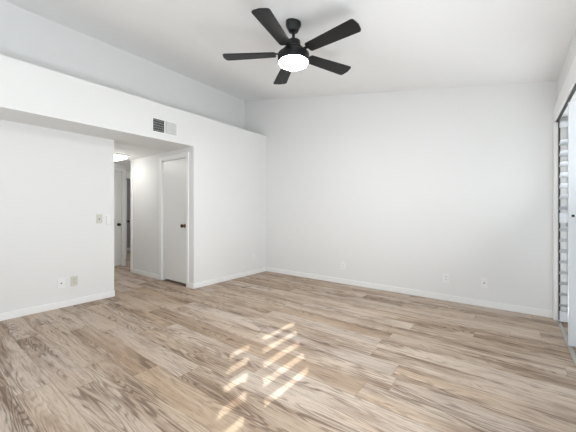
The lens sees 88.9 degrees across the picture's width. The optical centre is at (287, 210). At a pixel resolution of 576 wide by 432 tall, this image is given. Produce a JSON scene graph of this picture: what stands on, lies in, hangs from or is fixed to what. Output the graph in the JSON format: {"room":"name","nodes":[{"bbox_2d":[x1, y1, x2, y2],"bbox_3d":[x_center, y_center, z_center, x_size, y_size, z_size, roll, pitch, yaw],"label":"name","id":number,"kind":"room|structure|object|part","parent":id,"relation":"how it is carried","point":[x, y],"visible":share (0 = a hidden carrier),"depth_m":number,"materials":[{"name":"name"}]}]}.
{"room":"empty living room","nodes":[
{"label":"empty living room","id":0,"kind":"room"},
{"bbox_2d":[114,164,125,265],"bbox_3d":[-4.121,0.095,5.907,0.900,2.090,1.238,0,0,37],"label":"wall","id":1,"kind":"structure","parent":0,"point":[115,165],"depth_m":6.05,"materials":[{"name":"white paint"}]},
{"bbox_2d":[114,171,120,265],"bbox_3d":[-3.700,0.159,5.789,0.103,1.938,0.781,0,0,37],"label":"door","id":2,"kind":"structure","parent":1,"relation":"in","point":[117,175],"depth_m":6.06,"materials":[{"name":"white wood"}]},
{"bbox_2d":[114,168,125,265],"bbox_3d":[-3.707,0.132,5.794,0.136,2.017,0.914,0,0,37],"label":"trim","id":3,"kind":"structure","parent":1,"relation":"attached to","point":[123,171],"depth_m":6.09,"materials":[{"name":"white wood"}]},
{"bbox_2d":[0,0,243,313],"bbox_3d":[-2.834,-0.545,3.397,0.180,3.370,6.400,0,0,37],"label":"wall","id":4,"kind":"structure","parent":0,"point":[54,184],"depth_m":3.48,"materials":[{"name":"white paint"}]},
{"bbox_2d":[0,290,114,320],"bbox_3d":[-3.810,1.103,2.593,0.793,0.075,3.940,0,0,37],"label":"baseboard","id":5,"kind":"structure","parent":4,"relation":"attached to","point":[28,311],"depth_m":3.39,"materials":[{"name":"white"}]},
{"bbox_2d":[58,278,64,288],"bbox_3d":[-2.667,0.852,3.455,0.018,0.116,0.072,0,0,37],"label":"outlet","id":6,"kind":"object","parent":4,"relation":"attached to","point":[61,282],"visible":1,"depth_m":3.46,"materials":[{"name":"white plastic"}]},
{"bbox_2d":[71,276,77,285],"bbox_3d":[-2.592,0.848,3.561,0.009,0.116,0.072,0,0,37],"label":"wall outlet","id":7,"kind":"object","parent":4,"relation":"attached to","point":[74,279],"visible":1,"depth_m":3.56,"materials":[{"name":"beige plastic"}]},
{"bbox_2d":[96,214,101,222],"bbox_3d":[-2.424,0.100,3.774,0.020,0.116,0.072,0,0,37],"label":"light switch","id":8,"kind":"object","parent":4,"relation":"attached to","point":[98,216],"visible":1,"depth_m":3.77,"materials":[{"name":"beige plastic"}]},
{"bbox_2d":[105,215,110,224],"bbox_3d":[-2.358,0.118,3.855,0.027,0.132,0.068,0,0,37],"label":"wall control","id":9,"kind":"object","parent":4,"relation":"attached to","point":[107,217],"visible":1,"depth_m":3.84,"materials":[{"name":"white plastic"}]},
{"bbox_2d":[126,179,129,247],"bbox_3d":[-3.917,0.095,8.166,1.500,2.090,2.900,0,0,37],"label":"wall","id":10,"kind":"structure","parent":0,"point":[128,180],"depth_m":8.39,"materials":[{"name":"grey paint"}]},
{"bbox_2d":[0,55,265,160],"bbox_3d":[-2.579,-1.188,3.204,0.580,0.475,6.400,0,0,37],"label":"wall","id":11,"kind":"structure","parent":0,"point":[30,94],"depth_m":3.38,"materials":[{"name":"white paint"}]},
{"bbox_2d":[152,117,176,136],"bbox_3d":[-1.651,-1.126,3.942,0.010,0.196,0.364,0,0,37],"label":"air vent","id":12,"kind":"object","parent":11,"relation":"in","point":[161,126],"visible":1,"depth_m":3.93,"materials":[{"name":"white metal"}]},
{"bbox_2d":[114,143,164,171],"bbox_3d":[-3.170,-1.000,6.916,4.600,0.100,3.993,0,0,37],"label":"ceiling","id":13,"kind":"structure","parent":0,"point":[134,152],"depth_m":4.77,"materials":[{"name":"white paint"}]},
{"bbox_2d":[114,153,128,160],"bbox_3d":[-3.020,-0.915,4.892,0.420,0.070,0.540,0,0,37],"label":"ceiling light","id":14,"kind":"object","parent":13,"relation":"attached to","point":[117,157],"visible":0.42,"depth_m":4.92,"materials":[{"name":"white"}]},
{"bbox_2d":[114,155,126,160],"bbox_3d":[-3.020,-0.904,4.892,0.370,0.048,0.490,0,0,37],"label":"diffuser","id":15,"kind":"object","parent":14,"relation":"attached to","point":[116,157],"depth_m":4.92,"materials":[{"name":"white"}]},
{"bbox_2d":[133,147,188,274],"bbox_3d":[-1.597,0.095,5.721,1.810,2.090,2.000,0,0,37],"label":"wall","id":16,"kind":"structure","parent":0,"point":[145,169],"depth_m":5.13,"materials":[{"name":"white paint"}]},
{"bbox_2d":[130,160,132,271],"bbox_3d":[-2.870,0.095,5.505,0.070,2.090,0.142,0,0,37],"label":"trim","id":17,"kind":"structure","parent":16,"relation":"attached to","point":[131,161],"depth_m":5.44,"materials":[{"name":"white wood"}]},
{"bbox_2d":[131,269,192,288],"bbox_3d":[-2.156,1.103,4.883,1.930,0.075,0.013,0,0,37],"label":"baseboard","id":18,"kind":"structure","parent":16,"relation":"attached to","point":[151,275],"depth_m":5.06,"materials":[{"name":"white"}]},
{"bbox_2d":[162,158,185,283],"bbox_3d":[-1.803,0.147,4.617,0.676,1.913,0.103,0,0,37],"label":"door","id":19,"kind":"structure","parent":16,"relation":"in","point":[173,171],"depth_m":4.63,"materials":[{"name":"white wood"}]},
{"bbox_2d":[159,152,188,286],"bbox_3d":[-1.764,0.130,4.659,0.805,2.020,0.136,0,0,37],"label":"trim","id":20,"kind":"structure","parent":16,"relation":"attached to","point":[186,154],"depth_m":4.72,"materials":[{"name":"white wood"}]},
{"bbox_2d":[189,146,265,283],"bbox_3d":[-0.948,0.095,4.980,0.120,2.090,1.600,0,0,37],"label":"wall","id":21,"kind":"structure","parent":0,"point":[227,192],"depth_m":4.79,"materials":[{"name":"white paint"}]},
{"bbox_2d":[193,267,265,288],"bbox_3d":[-0.899,1.103,4.935,0.013,0.075,1.613,0,0,37],"label":"baseboard","id":22,"kind":"structure","parent":21,"relation":"attached to","point":[230,277],"depth_m":4.79,"materials":[{"name":"white wood"}]},
{"bbox_2d":[0,251,575,431],"bbox_3d":[-2.322,1.200,3.793,9.720,0.120,7.950,0,0,37],"label":"floor","id":23,"kind":"structure","parent":0,"point":[266,351],"depth_m":2.15,"materials":[{"name":"brown wood"}]},
{"bbox_2d":[557,321,575,365],"bbox_3d":[1.192,1.134,0.916,0.027,0.012,5.300,0,0,37],"label":"door track","id":24,"kind":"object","parent":23,"relation":"on","point":[570,348],"depth_m":2.55,"materials":[{"name":"silver metal"}]},
{"bbox_2d":[3,0,575,100],"bbox_3d":[-0.761,-1.831,1.516,5.756,1.242,7.900,0,0,37],"label":"ceiling","id":25,"kind":"structure","parent":0,"point":[400,45],"depth_m":2.97,"materials":[{"name":"white paint"}]},
{"bbox_2d":[223,8,360,84],"bbox_3d":[0.074,-1.547,2.683,1.245,0.418,1.273,0,0,37],"label":"ceiling fan","id":26,"kind":"object","parent":25,"relation":"hanging from","point":[293,57],"visible":0.98,"depth_m":2.61,"materials":[{"name":"black metal"}]},
{"bbox_3d":[-0.362,-1.451,2.751,0.497,0.029,0.154,0,0,5],"label":"blade","id":27,"kind":"part","parent":26,"relation":"part of","materials":[{"name":"black"}]},
{"bbox_3d":[-0.112,-1.451,2.334,0.154,0.029,0.497,0,0,23],"label":"blade","id":28,"kind":"part","parent":26,"relation":"part of","materials":[{"name":"black"}]},
{"bbox_3d":[-0.042,-1.451,3.117,0.154,0.029,0.497,0,0,-13],"label":"blade","id":29,"kind":"part","parent":26,"relation":"part of","materials":[{"name":"black"}]},
{"bbox_3d":[0.405,-1.451,2.926,0.497,0.029,0.154,0,0,-31],"label":"blade","id":30,"kind":"part","parent":26,"relation":"part of","materials":[{"name":"black"}]},
{"bbox_3d":[0.355,-1.451,2.435,0.499,0.029,0.164,0,0,37],"label":"blade","id":31,"kind":"part","parent":26,"relation":"part of","materials":[{"name":"black"}]},
{"bbox_2d":[244,80,556,310],"bbox_3d":[1.171,-0.545,4.474,5.030,3.370,0.150,0,0,37],"label":"wall","id":32,"kind":"structure","parent":0,"point":[407,189],"depth_m":3.93,"materials":[{"name":"white paint"}]},
{"bbox_2d":[266,267,552,317],"bbox_3d":[1.200,1.103,4.351,4.065,0.075,0.013,0,0,37],"label":"baseboard","id":33,"kind":"structure","parent":32,"relation":"attached to","point":[508,307],"depth_m":3.85,"materials":[{"name":"white"}]},
{"bbox_2d":[443,273,448,282],"bbox_3d":[2.013,0.854,3.738,0.072,0.116,0.009,0,0,37],"label":"wall outlet","id":34,"kind":"object","parent":32,"relation":"attached to","point":[445,276],"visible":1,"depth_m":3.74,"materials":[{"name":"white plastic"}]},
{"bbox_2d":[481,278,487,287],"bbox_3d":[2.333,0.857,3.490,0.072,0.116,0.018,0,0,37],"label":"outlet","id":35,"kind":"object","parent":32,"relation":"attached to","point":[484,281],"visible":1,"depth_m":3.49,"materials":[{"name":"white plastic"}]},
{"bbox_2d":[557,30,575,311],"bbox_3d":[1.062,-0.121,0.451,0.350,2.523,6.400,0,0,37],"label":"wall","id":36,"kind":"structure","parent":0,"point":[571,53],"depth_m":2.83,"materials":[{"name":"white paint"}]},
{"bbox_2d":[553,120,565,321],"bbox_3d":[2.834,0.105,3.063,0.095,2.070,0.095,0,0,37],"label":"trim","id":37,"kind":"structure","parent":36,"relation":"attached to","point":[555,124],"depth_m":3.05,"materials":[{"name":"white wood"}]},
{"bbox_2d":[559,121,567,321],"bbox_3d":[2.874,0.107,2.917,0.258,2.025,0.078,0,0,37],"label":"louvered shutter","id":38,"kind":"object","parent":36,"relation":"attached to","point":[563,217],"visible":0.55,"depth_m":2.97,"materials":[{"name":"white paint"}]},
{"bbox_3d":[2.853,-0.877,2.932,0.206,0.055,0.032,0,0,37],"label":"rail","id":39,"kind":"part","parent":38,"relation":"part of","materials":[{"name":"white paint"}]},
{"bbox_3d":[2.853,0.070,2.932,0.206,0.100,0.032,0,0,37],"label":"rail","id":40,"kind":"part","parent":38,"relation":"part of","materials":[{"name":"white paint"}]},
{"bbox_3d":[2.853,1.070,2.932,0.206,0.100,0.032,0,0,37],"label":"rail","id":41,"kind":"part","parent":38,"relation":"part of","materials":[{"name":"white paint"}]},
{"bbox_2d":[553,56,575,122],"bbox_3d":[1.181,-1.015,0.925,0.032,0.160,5.500,0,0,37],"label":"trim","id":42,"kind":"structure","parent":36,"relation":"attached to","point":[570,81],"depth_m":2.44,"materials":[{"name":"white"}]},
{"bbox_2d":[556,84,575,318],"bbox_3d":[1.198,0.093,0.924,0.028,2.054,5.320,0,0,37],"label":"trim","id":43,"kind":"structure","parent":36,"relation":"attached to","point":[574,88],"depth_m":3.02,"materials":[{"name":"grey wood"}]},
{"bbox_2d":[568,101,575,346],"bbox_3d":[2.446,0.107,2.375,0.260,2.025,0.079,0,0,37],"label":"sliding door","id":44,"kind":"structure","parent":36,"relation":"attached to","point":[571,105],"depth_m":2.43,"materials":[{"name":"white paint"}]},
{"bbox_3d":[-2.925,0.095,6.851,1.910,2.090,2.000,0,0,37],"label":"wall","id":45,"kind":"structure","parent":0,"visible":0},
{"bbox_2d":[126,180,129,254],"bbox_3d":[-4.088,0.172,7.387,0.172,1.913,0.700,0,0,-27],"label":"door","id":46,"kind":"structure","parent":45,"relation":"in","point":[126,180],"depth_m":7.47,"materials":[{"name":"white wood"}]}
]}

